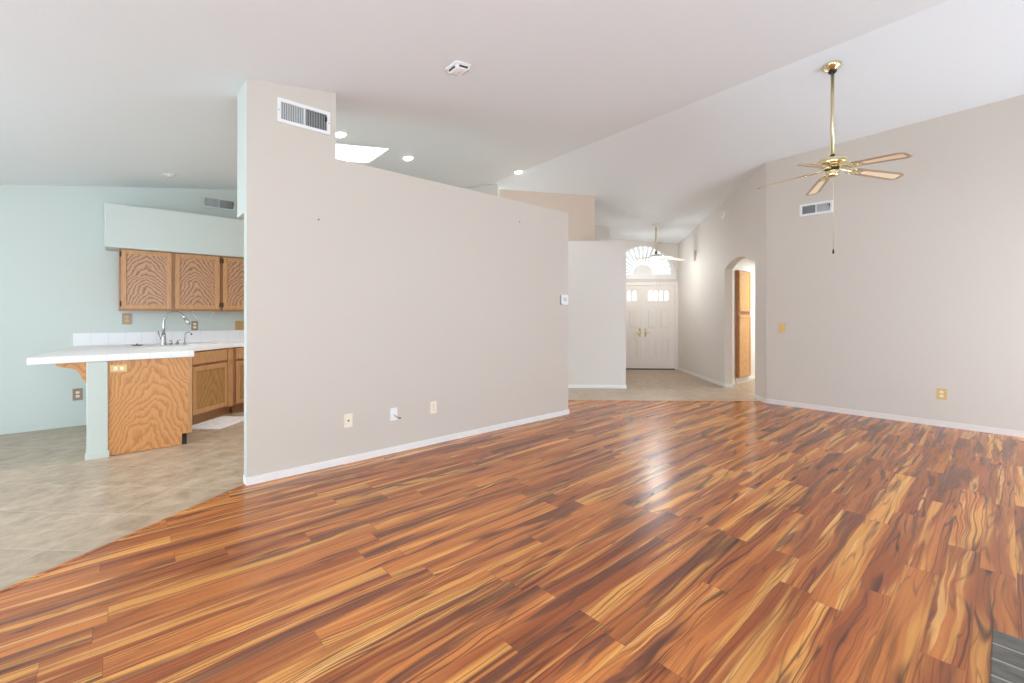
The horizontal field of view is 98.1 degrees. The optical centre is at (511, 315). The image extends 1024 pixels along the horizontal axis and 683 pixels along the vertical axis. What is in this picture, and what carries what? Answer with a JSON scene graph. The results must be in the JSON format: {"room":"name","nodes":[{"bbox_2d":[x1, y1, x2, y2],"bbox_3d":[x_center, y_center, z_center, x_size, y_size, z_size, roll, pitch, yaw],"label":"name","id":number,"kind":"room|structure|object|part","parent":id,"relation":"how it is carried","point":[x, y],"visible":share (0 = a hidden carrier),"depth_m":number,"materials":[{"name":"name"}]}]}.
{"room":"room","nodes":[
{"label":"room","id":0,"kind":"room"},
{"bbox_2d":[86,361,107,453],"bbox_3d":[-4.382,0.868,4.720,0.144,0.904,1.809,0,0,-42],"label":"wall","id":1,"kind":"structure","parent":0,"point":[96,372],"depth_m":4.04,"materials":[{"name":"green paint"}]},
{"bbox_2d":[56,362,86,382],"bbox_3d":[-3.936,0.513,3.966,0.196,0.195,0.040,0,0,-42],"label":"corbel","id":2,"kind":"object","parent":1,"relation":"attached to","point":[80,367],"visible":0.84,"depth_m":3.98,"materials":[{"name":"brown wood"}]},
{"bbox_2d":[85,450,108,460],"bbox_3d":[-4.379,1.270,4.716,0.163,0.060,1.819,0,0,-42],"label":"baseboard","id":3,"kind":"structure","parent":1,"relation":"attached to","point":[90,456],"depth_m":4.04,"materials":[{"name":"white paint"}]},
{"bbox_2d":[0,184,243,429],"bbox_3d":[-4.566,-0.516,5.850,8.200,3.672,0.120,0,0,-42],"label":"wall","id":4,"kind":"structure","parent":0,"point":[59,280],"depth_m":5.14,"materials":[{"name":"green paint"}]},
{"bbox_2d":[0,421,85,434],"bbox_3d":[-6.255,1.275,4.252,3.250,0.050,0.008,0,0,-42],"label":"baseboard","id":5,"kind":"structure","parent":4,"relation":"attached to","point":[71,424],"depth_m":5.05,"materials":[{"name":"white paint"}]},
{"bbox_2d":[73,388,82,400],"bbox_3d":[-5.137,0.927,5.252,0.086,0.140,0.009,0,0,-42],"label":"outlet","id":6,"kind":"object","parent":4,"relation":"attached to","point":[77,393],"visible":1,"depth_m":5.25,"materials":[{"name":"brown plastic"}]},
{"bbox_2d":[122,313,131,324],"bbox_3d":[-4.809,0.036,5.545,0.092,0.140,0.009,0,0,-42],"label":"outlet","id":7,"kind":"object","parent":4,"relation":"attached to","point":[126,317],"visible":1,"depth_m":5.54,"materials":[{"name":"beige plastic"}]},
{"bbox_2d":[73,330,243,345],"bbox_3d":[-4.328,0.279,5.974,2.251,0.153,0.012,0,0,-42],"label":"backsplash","id":8,"kind":"structure","parent":4,"relation":"attached to","point":[111,338],"depth_m":5.69,"materials":[{"name":"white tile"}]},
{"bbox_2d":[119,248,221,310],"bbox_3d":[-4.369,-0.438,5.710,1.029,0.748,0.350,0,0,-42],"label":"upper cabinet","id":9,"kind":"object","parent":4,"relation":"attached to","point":[148,280],"visible":0.99,"depth_m":5.56,"materials":[{"name":"brown wood"}]},
{"bbox_3d":[-4.455,-0.440,5.421,0.477,0.704,0.019,0,0,-42],"label":"door","id":10,"kind":"part","parent":9,"relation":"part of","materials":[{"name":"brown wood"}]},
{"bbox_3d":[-4.457,-0.440,5.423,0.385,0.612,0.009,0,0,-42],"label":"panel","id":11,"kind":"part","parent":9,"relation":"part of","materials":[{"name":"brown wood"}]},
{"bbox_3d":[-4.073,-0.440,5.763,0.473,0.704,0.019,0,0,-42],"label":"door","id":12,"kind":"part","parent":9,"relation":"part of","materials":[{"name":"brown wood"}]},
{"bbox_3d":[-4.075,-0.440,5.765,0.381,0.612,0.009,0,0,-42],"label":"panel","id":13,"kind":"part","parent":9,"relation":"part of","materials":[{"name":"brown wood"}]},
{"bbox_2d":[104,202,243,257],"bbox_3d":[-3.235,-1.058,6.697,4.287,0.515,0.394,0,0,-42],"label":"soffit","id":14,"kind":"structure","parent":4,"relation":"attached to","point":[125,226],"depth_m":5.52,"materials":[{"name":"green paint"}]},
{"bbox_2d":[191,321,197,329],"bbox_3d":[-4.293,0.131,6.007,0.074,0.126,0.009,0,0,-42],"label":"outlet","id":15,"kind":"object","parent":4,"relation":"attached to","point":[194,324],"visible":1,"depth_m":6.01,"materials":[{"name":"brown plastic"}]},
{"bbox_2d":[202,195,235,211],"bbox_3d":[-4.079,-1.566,6.188,0.400,0.165,0.026,0,0,-42],"label":"air vent","id":16,"kind":"object","parent":4,"relation":"in","point":[210,202],"visible":1,"depth_m":6.18,"materials":[{"name":"white metal"}]},
{"bbox_2d":[222,256,243,311],"bbox_3d":[-3.600,-0.438,6.398,1.030,0.748,0.350,0,0,-42],"label":"upper cabinet","id":17,"kind":"object","parent":4,"relation":"attached to","point":[232,267],"visible":0.32,"depth_m":6.02,"materials":[{"name":"brown wood"}]},
{"bbox_3d":[-3.692,-0.440,6.108,0.383,0.612,0.009,0,0,-42],"label":"panel","id":18,"kind":"part","parent":17,"relation":"part of","materials":[{"name":"brown wood"}]},
{"bbox_2d":[235,321,243,329],"bbox_3d":[-3.890,0.135,6.362,0.130,0.130,0.018,0,0,-42],"label":"light switch","id":19,"kind":"object","parent":4,"relation":"attached to","point":[239,325],"visible":0.84,"depth_m":6.36,"materials":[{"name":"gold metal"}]},
{"bbox_2d":[237,78,567,477],"bbox_3d":[-0.762,-0.311,4.777,3.728,3.262,0.355,0,0,-42],"label":"wall partition","id":20,"kind":"structure","parent":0,"point":[407,293],"depth_m":4.11,"materials":[{"name":"beige paint"}]},
{"bbox_2d":[277,97,329,135],"bbox_3d":[-1.713,-1.648,3.670,0.415,0.195,0.026,0,0,-42],"label":"air vent","id":21,"kind":"object","parent":20,"relation":"in","point":[289,112],"visible":1,"depth_m":3.66,"materials":[{"name":"white metal"}]},
{"bbox_2d":[344,413,351,427],"bbox_3d":[-1.442,0.924,3.918,0.072,0.118,0.018,0,0,-42],"label":"cable plate","id":22,"kind":"object","parent":20,"relation":"attached to","point":[347,417],"visible":1,"depth_m":3.92,"materials":[{"name":"beige plastic"}]},
{"bbox_2d":[390,407,400,420],"bbox_3d":[-1.104,0.931,4.217,0.101,0.118,0.022,0,0,-42],"label":"plate","id":23,"kind":"object","parent":20,"relation":"attached to","point":[393,411],"visible":1,"depth_m":4.21,"materials":[{"name":"white plastic"}]},
{"bbox_3d":[-1.121,0.931,4.213,0.072,0.118,0.005,0,0,-42],"label":"plate","id":24,"kind":"part","parent":23,"relation":"part of","materials":[{"name":"white plastic"}]},
{"bbox_2d":[243,409,568,485],"bbox_3d":[-0.671,1.269,4.680,3.747,0.062,0.112,0,0,-42],"label":"baseboard","id":25,"kind":"structure","parent":20,"relation":"attached to","point":[257,479],"depth_m":4.14,"materials":[{"name":"white paint"}]},
{"bbox_2d":[0,484,245,592],"bbox_3d":[-2.721,1.297,0.912,0.028,0.006,5.213,0,0,15],"label":"trim","id":26,"kind":"structure","parent":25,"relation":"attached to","point":[227,492],"depth_m":2.52,"materials":[{"name":"laminate"}]},
{"bbox_2d":[430,401,436,413],"bbox_3d":[-0.796,0.926,4.502,0.072,0.122,0.009,0,0,-42],"label":"outlet","id":27,"kind":"object","parent":20,"relation":"attached to","point":[433,405],"visible":1,"depth_m":4.50,"materials":[{"name":"beige plastic"}]},
{"bbox_2d":[560,295,567,304],"bbox_3d":[0.683,-0.212,5.810,0.124,0.132,0.033,0,0,-42],"label":"thermostat","id":28,"kind":"object","parent":20,"relation":"attached to","point":[563,298],"visible":1,"depth_m":5.79,"materials":[{"name":"white plastic"}]},
{"bbox_2d":[464,184,498,196],"bbox_3d":[-1.021,-0.577,8.429,1.530,3.795,0.180,0,0,3],"label":"wall","id":29,"kind":"structure","parent":0,"point":[493,189],"depth_m":8.31,"materials":[{"name":"beige paint"}]},
{"bbox_2d":[0,369,1023,682],"bbox_3d":[1.203,1.324,5.103,15.800,0.052,11.200,0,0,-42],"label":"floor","id":30,"kind":"structure","parent":0,"point":[599,541],"depth_m":2.42,"materials":[{"name":"laminate"}]},
{"bbox_2d":[108,357,191,455],"bbox_3d":[-3.734,0.857,4.582,0.635,0.882,0.711,0,0,-42],"label":"base cabinet","id":31,"kind":"object","parent":30,"relation":"on","point":[150,403],"visible":0.96,"depth_m":4.30,"materials":[{"name":"brown wood"}]},
{"bbox_2d":[110,364,126,372],"bbox_3d":[-3.677,0.490,4.151,0.122,0.070,0.009,0,0,-42],"label":"outlet","id":32,"kind":"object","parent":31,"relation":"attached to","point":[123,367],"visible":1,"depth_m":4.15,"materials":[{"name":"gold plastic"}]},
{"bbox_2d":[192,347,232,424],"bbox_3d":[-4.116,0.857,5.445,1.210,0.882,1.064,0,0,-42],"label":"base cabinet","id":33,"kind":"object","parent":30,"relation":"on","point":[212,370],"visible":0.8,"depth_m":5.51,"materials":[{"name":"brown wood"}]},
{"bbox_3d":[-3.724,0.503,5.483,0.019,0.143,0.580,0,0,3],"label":"drawer","id":34,"kind":"part","parent":33,"relation":"part of","materials":[{"name":"brown wood"}]},
{"bbox_3d":[-3.724,0.885,5.483,0.019,0.560,0.580,0,0,3],"label":"door","id":35,"kind":"part","parent":33,"relation":"part of","materials":[{"name":"brown wood"}]},
{"bbox_3d":[-3.727,0.885,5.483,0.009,0.458,0.478,0,0,3],"label":"panel","id":36,"kind":"part","parent":33,"relation":"part of","materials":[{"name":"brown wood"}]},
{"bbox_2d":[192,416,243,429],"bbox_3d":[-3.545,1.294,5.389,0.435,0.010,0.659,0,0,3],"label":"rag rug","id":37,"kind":"object","parent":30,"relation":"on","point":[221,422],"visible":0.88,"depth_m":5.34,"materials":[{"name":"beige fabric"}]},
{"bbox_2d":[231,347,243,412],"bbox_3d":[-3.595,0.857,6.304,0.718,0.882,0.496,0,0,-42],"label":"base cabinet","id":38,"kind":"object","parent":30,"relation":"on","point":[238,352],"visible":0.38,"depth_m":5.93,"materials":[{"name":"brown wood"}]},
{"bbox_2d":[27,341,243,364],"bbox_3d":[-3.795,0.385,5.239,2.438,0.060,1.818,0,0,-42],"label":"countertop","id":39,"kind":"structure","parent":38,"relation":"on","point":[96,353],"depth_m":4.40,"materials":[{"name":"white tile"}]},
{"bbox_2d":[158,311,190,345],"bbox_3d":[-4.034,0.147,5.302,0.409,0.414,0.064,0,0,3],"label":"faucet","id":40,"kind":"object","parent":39,"relation":"on","point":[162,338],"visible":0.99,"depth_m":5.29,"materials":[{"name":"silver metal"}]},
{"bbox_3d":[-4.031,0.087,5.302,0.305,0.294,0.034,0,0,3],"label":"spout","id":41,"kind":"part","parent":40,"relation":"part of","materials":[{"name":"silver metal"}]},
{"bbox_2d":[151,343,216,347],"bbox_3d":[-3.946,0.432,5.346,0.370,0.166,0.700,0,0,3],"label":"sink","id":42,"kind":"object","parent":39,"relation":"in","point":[189,344],"visible":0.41,"depth_m":5.46,"materials":[{"name":"white ceramic"}]},
{"bbox_3d":[-3.535,0.503,6.038,0.385,0.143,0.019,0,0,-42],"label":"drawer","id":43,"kind":"part","parent":38,"relation":"part of","materials":[{"name":"brown wood"}]},
{"bbox_3d":[-3.535,0.885,6.038,0.385,0.560,0.019,0,0,-42],"label":"door","id":44,"kind":"part","parent":38,"relation":"part of","materials":[{"name":"brown wood"}]},
{"bbox_3d":[-3.537,0.885,6.040,0.293,0.468,0.009,0,0,-42],"label":"panel","id":45,"kind":"part","parent":38,"relation":"part of","materials":[{"name":"brown wood"}]},
{"bbox_2d":[735,270,750,383],"bbox_3d":[4.523,0.212,8.646,0.577,2.174,0.108,0,0,-42],"label":"linen cabinet","id":46,"kind":"object","parent":30,"relation":"on","point":[742,278],"visible":1,"depth_m":8.56,"materials":[{"name":"brown wood"}]},
{"bbox_3d":[4.533,-0.470,8.635,0.553,0.770,0.019,0,0,-42],"label":"door","id":47,"kind":"part","parent":46,"relation":"part of","materials":[{"name":"brown wood"}]},
{"bbox_3d":[4.533,0.580,8.635,0.553,1.190,0.019,0,0,-42],"label":"door","id":48,"kind":"part","parent":46,"relation":"part of","materials":[{"name":"brown wood"}]},
{"bbox_3d":[4.531,-0.470,8.637,0.451,0.668,0.009,0,0,-42],"label":"panel","id":49,"kind":"part","parent":46,"relation":"part of","materials":[{"name":"brown wood"}]},
{"bbox_3d":[4.531,0.580,8.637,0.451,1.088,0.009,0,0,-42],"label":"panel","id":50,"kind":"part","parent":46,"relation":"part of","materials":[{"name":"brown wood"}]},
{"bbox_2d":[990,629,1023,682],"bbox_3d":[2.125,1.294,0.924,1.000,0.008,1.542,0,0,-42],"label":"hearth","id":51,"kind":"object","parent":30,"relation":"on","point":[1007,657],"visible":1,"depth_m":1.67,"materials":[{"name":"grey stone"}]},
{"bbox_2d":[0,0,1023,273],"bbox_3d":[1.203,-1.921,5.103,15.800,1.910,11.200,0,0,-42],"label":"ceiling","id":52,"kind":"structure","parent":0,"point":[657,111],"depth_m":4.11,"materials":[{"name":"white paint"}]},
{"bbox_2d":[162,173,178,177],"bbox_3d":[-4.103,-1.685,5.333,0.168,0.047,0.169,0,0,-36],"label":"recessed light","id":53,"kind":"object","parent":52,"relation":"in","point":[169,175],"visible":1,"depth_m":5.30,"materials":[{"name":"white ceramic"}]},
{"bbox_2d":[336,131,347,137],"bbox_3d":[-1.862,-1.958,4.802,0.168,0.047,0.169,0,0,-36],"label":"recessed light","id":54,"kind":"object","parent":52,"relation":"in","point":[340,134],"visible":0.77,"depth_m":4.77,"materials":[{"name":"white ceramic"}]},
{"bbox_2d":[336,144,387,162],"bbox_3d":[-2.191,-2.046,5.326,1.280,0.386,0.640,0,0,-42],"label":"window","id":55,"kind":"structure","parent":52,"relation":"attached to","point":[343,152],"depth_m":5.53,"materials":[{"name":"white paint"}]},
{"bbox_2d":[402,156,413,160],"bbox_3d":[-1.403,-2.125,5.991,0.168,0.047,0.169,0,0,-36],"label":"recessed light","id":56,"kind":"object","parent":52,"relation":"in","point":[407,158],"visible":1,"depth_m":5.96,"materials":[{"name":"white ceramic"}]},
{"bbox_2d":[446,61,470,75],"bbox_3d":[-0.446,-2.054,3.694,0.169,0.068,0.171,0,0,-42],"label":"smoke detector","id":57,"kind":"object","parent":52,"relation":"attached to","point":[458,68],"visible":1,"depth_m":3.66,"materials":[{"name":"white plastic"}]},
{"bbox_2d":[629,224,685,286],"bbox_3d":[3.087,-1.287,9.630,1.190,1.405,1.177,0,0,-42],"label":"ceiling fan","id":58,"kind":"object","parent":52,"relation":"hanging from","point":[656,261],"visible":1,"depth_m":9.57,"materials":[{"name":"white metal"}]},
{"bbox_3d":[3.527,-1.230,9.584,0.420,0.071,0.129,0,0,5],"label":"blade","id":59,"kind":"part","parent":58,"relation":"part of","materials":[{"name":"white"}]},
{"bbox_2d":[756,60,912,253],"bbox_3d":[3.281,-1.628,4.594,1.321,1.961,1.338,0,0,-42],"label":"ceiling fan","id":60,"kind":"object","parent":52,"relation":"hanging from","point":[831,165],"visible":1,"depth_m":4.56,"materials":[{"name":"gold metal"}]},
{"bbox_3d":[2.962,-1.469,4.868,0.496,0.092,0.147,0,0,37],"label":"blade","id":61,"kind":"part","parent":60,"relation":"part of","materials":[{"name":"brown wood"}]},
{"bbox_3d":[2.954,-1.469,4.343,0.496,0.092,0.147,0,0,-35],"label":"blade","id":62,"kind":"part","parent":60,"relation":"part of","materials":[{"name":"brown wood"}]},
{"bbox_3d":[3.476,-1.463,5.055,0.087,0.066,0.366,0,0,19],"label":"cane panel","id":63,"kind":"part","parent":60,"relation":"part of","materials":[{"name":"beige wicker"}]},
{"bbox_3d":[3.465,-1.469,5.022,0.147,0.092,0.496,0,0,19],"label":"blade","id":64,"kind":"part","parent":60,"relation":"part of","materials":[{"name":"brown wood"}]},
{"bbox_3d":[3.343,-1.064,4.621,0.008,0.750,0.004,0,0,-42],"label":"pull chain","id":65,"kind":"part","parent":60,"relation":"part of","materials":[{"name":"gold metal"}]},
{"bbox_3d":[3.766,-1.469,4.592,0.496,0.092,0.147,0,0,1],"label":"blade","id":66,"kind":"part","parent":60,"relation":"part of","materials":[{"name":"brown wood"}]},
{"bbox_3d":[3.801,-1.463,4.591,0.366,0.066,0.087,0,0,1],"label":"cane panel","id":67,"kind":"part","parent":60,"relation":"part of","materials":[{"name":"beige wicker"}]},
{"bbox_3d":[3.450,-1.469,4.172,0.147,0.092,0.496,0,0,-17],"label":"blade","id":68,"kind":"part","parent":60,"relation":"part of","materials":[{"name":"brown wood"}]},
{"bbox_3d":[3.461,-1.463,4.139,0.087,0.066,0.366,0,0,-17],"label":"cane panel","id":69,"kind":"part","parent":60,"relation":"part of","materials":[{"name":"beige wicker"}]},
{"bbox_2d":[499,189,594,240],"bbox_3d":[0.718,-1.898,9.475,1.827,1.092,2.000,0,0,3],"label":"wall","id":70,"kind":"structure","parent":0,"point":[580,209],"depth_m":8.45,"materials":[{"name":"beige paint"}]},
{"bbox_2d":[568,240,625,384],"bbox_3d":[0.923,-0.016,9.463,2.398,2.672,2.900,0,0,3],"label":"wall","id":71,"kind":"structure","parent":0,"point":[596,269],"depth_m":7.98,"materials":[{"name":"paint"}]},
{"bbox_2d":[568,385,626,388],"bbox_3d":[1.079,1.269,9.449,2.110,0.062,2.912,0,0,3],"label":"baseboard","id":72,"kind":"structure","parent":71,"relation":"attached to","point":[569,386],"depth_m":7.96,"materials":[{"name":"white paint"}]},
{"bbox_2d":[595,225,609,240],"bbox_3d":[1.949,-1.714,10.418,0.528,0.723,0.880,0,0,3],"label":"wall","id":73,"kind":"structure","parent":0,"point":[602,233],"depth_m":9.97,"materials":[{"name":"paint"}]},
{"bbox_2d":[610,239,677,282],"bbox_3d":[3.110,-0.304,10.865,2.110,3.248,0.140,0,0,3],"label":"wall","id":74,"kind":"structure","parent":0,"point":[670,249],"depth_m":10.77,"materials":[{"name":"paint"}]},
{"bbox_2d":[626,286,641,367],"bbox_3d":[2.798,0.273,10.832,0.759,2.006,0.104,0,0,3],"label":"door","id":75,"kind":"structure","parent":74,"relation":"in","point":[633,308],"depth_m":10.84,"materials":[{"name":"white paint"}]},
{"bbox_3d":[2.800,0.435,10.861,0.514,1.214,0.031,0,0,3],"label":"raised panel","id":76,"kind":"part","parent":75,"relation":"part of","materials":[{"name":"white paint"}]},
{"bbox_2d":[626,368,674,369],"bbox_3d":[3.182,1.289,10.846,1.534,0.022,0.150,0,0,3],"label":"trim","id":77,"kind":"structure","parent":74,"relation":"attached to","point":[626,368],"depth_m":10.79,"materials":[{"name":"brown metal"}]},
{"bbox_2d":[626,246,675,278],"bbox_3d":[3.180,-1.300,10.813,1.580,0.820,0.148,0,0,3],"label":"window","id":78,"kind":"structure","parent":74,"relation":"in","point":[642,271],"depth_m":10.77,"materials":[{"name":"white glass"}]},
{"bbox_2d":[626,282,677,369],"bbox_3d":[3.182,0.242,10.854,1.704,2.115,0.154,0,0,3],"label":"trim","id":79,"kind":"structure","parent":74,"relation":"attached to","point":[675,284],"depth_m":10.75,"materials":[{"name":"white paint"}]},
{"bbox_2d":[642,286,673,368],"bbox_3d":[3.562,0.273,10.790,0.759,2.006,0.104,0,0,3],"label":"door","id":80,"kind":"structure","parent":74,"relation":"in","point":[657,316],"depth_m":10.80,"materials":[{"name":"white paint"}]},
{"bbox_3d":[3.563,0.435,10.818,0.514,1.214,0.031,0,0,3],"label":"raised panel","id":81,"kind":"part","parent":80,"relation":"part of","materials":[{"name":"white paint"}]},
{"bbox_2d":[678,162,766,398],"bbox_3d":[3.979,-0.490,8.750,0.140,3.620,4.268,0,0,3],"label":"wall","id":82,"kind":"structure","parent":0,"point":[705,284],"depth_m":8.18,"materials":[{"name":"paint"}]},
{"bbox_2d":[568,400,760,401],"bbox_3d":[2.228,1.297,6.779,3.102,0.006,0.032,0,0,1],"label":"trim","id":83,"kind":"structure","parent":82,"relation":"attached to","point":[568,400],"depth_m":6.80,"materials":[{"name":"laminate"}]},
{"bbox_2d":[692,251,695,260],"bbox_3d":[3.944,-1.300,9.627,0.028,0.220,0.140,0,0,3],"label":"door chime","id":84,"kind":"object","parent":82,"relation":"attached to","point":[693,252],"visible":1,"depth_m":9.59,"materials":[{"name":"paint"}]},
{"bbox_2d":[678,367,765,402],"bbox_3d":[3.974,1.266,8.676,0.162,0.068,4.135,0,0,3],"label":"baseboard","id":85,"kind":"structure","parent":82,"relation":"attached to","point":[756,397],"depth_m":8.52,"materials":[{"name":"white paint"}]},
{"bbox_2d":[721,211,725,218],"bbox_3d":[3.852,-1.840,8.090,0.041,0.150,0.150,0,0,3],"label":"sensor","id":86,"kind":"object","parent":82,"relation":"attached to","point":[723,215],"visible":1,"depth_m":8.05,"materials":[{"name":"white plastic"}]},
{"bbox_2d":[733,258,754,380],"bbox_3d":[5.313,0.080,9.507,3.600,2.480,0.120,0,0,-42],"label":"wall","id":87,"kind":"structure","parent":0,"point":[748,265],"depth_m":9.03,"materials":[{"name":"white paint"}]},
{"bbox_2d":[733,376,754,384],"bbox_3d":[5.320,1.266,9.425,3.500,0.068,0.012,0,0,-42],"label":"baseboard","id":88,"kind":"structure","parent":87,"relation":"attached to","point":[752,377],"depth_m":8.96,"materials":[{"name":"white paint"}]},
{"bbox_2d":[767,94,1023,430],"bbox_3d":[5.480,-0.566,4.838,0.140,3.773,4.900,0,0,-42],"label":"wall","id":89,"kind":"structure","parent":0,"point":[920,291],"depth_m":5.41,"materials":[{"name":"beige paint"}]},
{"bbox_2d":[778,323,784,332],"bbox_3d":[3.923,0.174,6.459,0.018,0.142,0.088,0,0,-42],"label":"light switch","id":90,"kind":"object","parent":89,"relation":"attached to","point":[781,326],"visible":1,"depth_m":6.46,"materials":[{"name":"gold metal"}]},
{"bbox_2d":[800,200,832,216],"bbox_3d":[4.202,-1.488,6.141,0.026,0.165,0.390,0,0,-42],"label":"air vent","id":91,"kind":"object","parent":89,"relation":"in","point":[822,207],"visible":1,"depth_m":6.14,"materials":[{"name":"white metal"}]},
{"bbox_2d":[766,399,1023,437],"bbox_3d":[5.407,1.266,4.806,0.012,0.068,4.850,0,0,-42],"label":"baseboard","id":92,"kind":"structure","parent":89,"relation":"attached to","point":[985,429],"depth_m":5.45,"materials":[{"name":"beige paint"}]},
{"bbox_2d":[936,388,946,399],"bbox_3d":[5.044,0.916,5.213,0.009,0.130,0.088,0,0,-42],"label":"outlet","id":93,"kind":"object","parent":89,"relation":"attached to","point":[941,393],"visible":1,"depth_m":5.21,"materials":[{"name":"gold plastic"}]}
]}

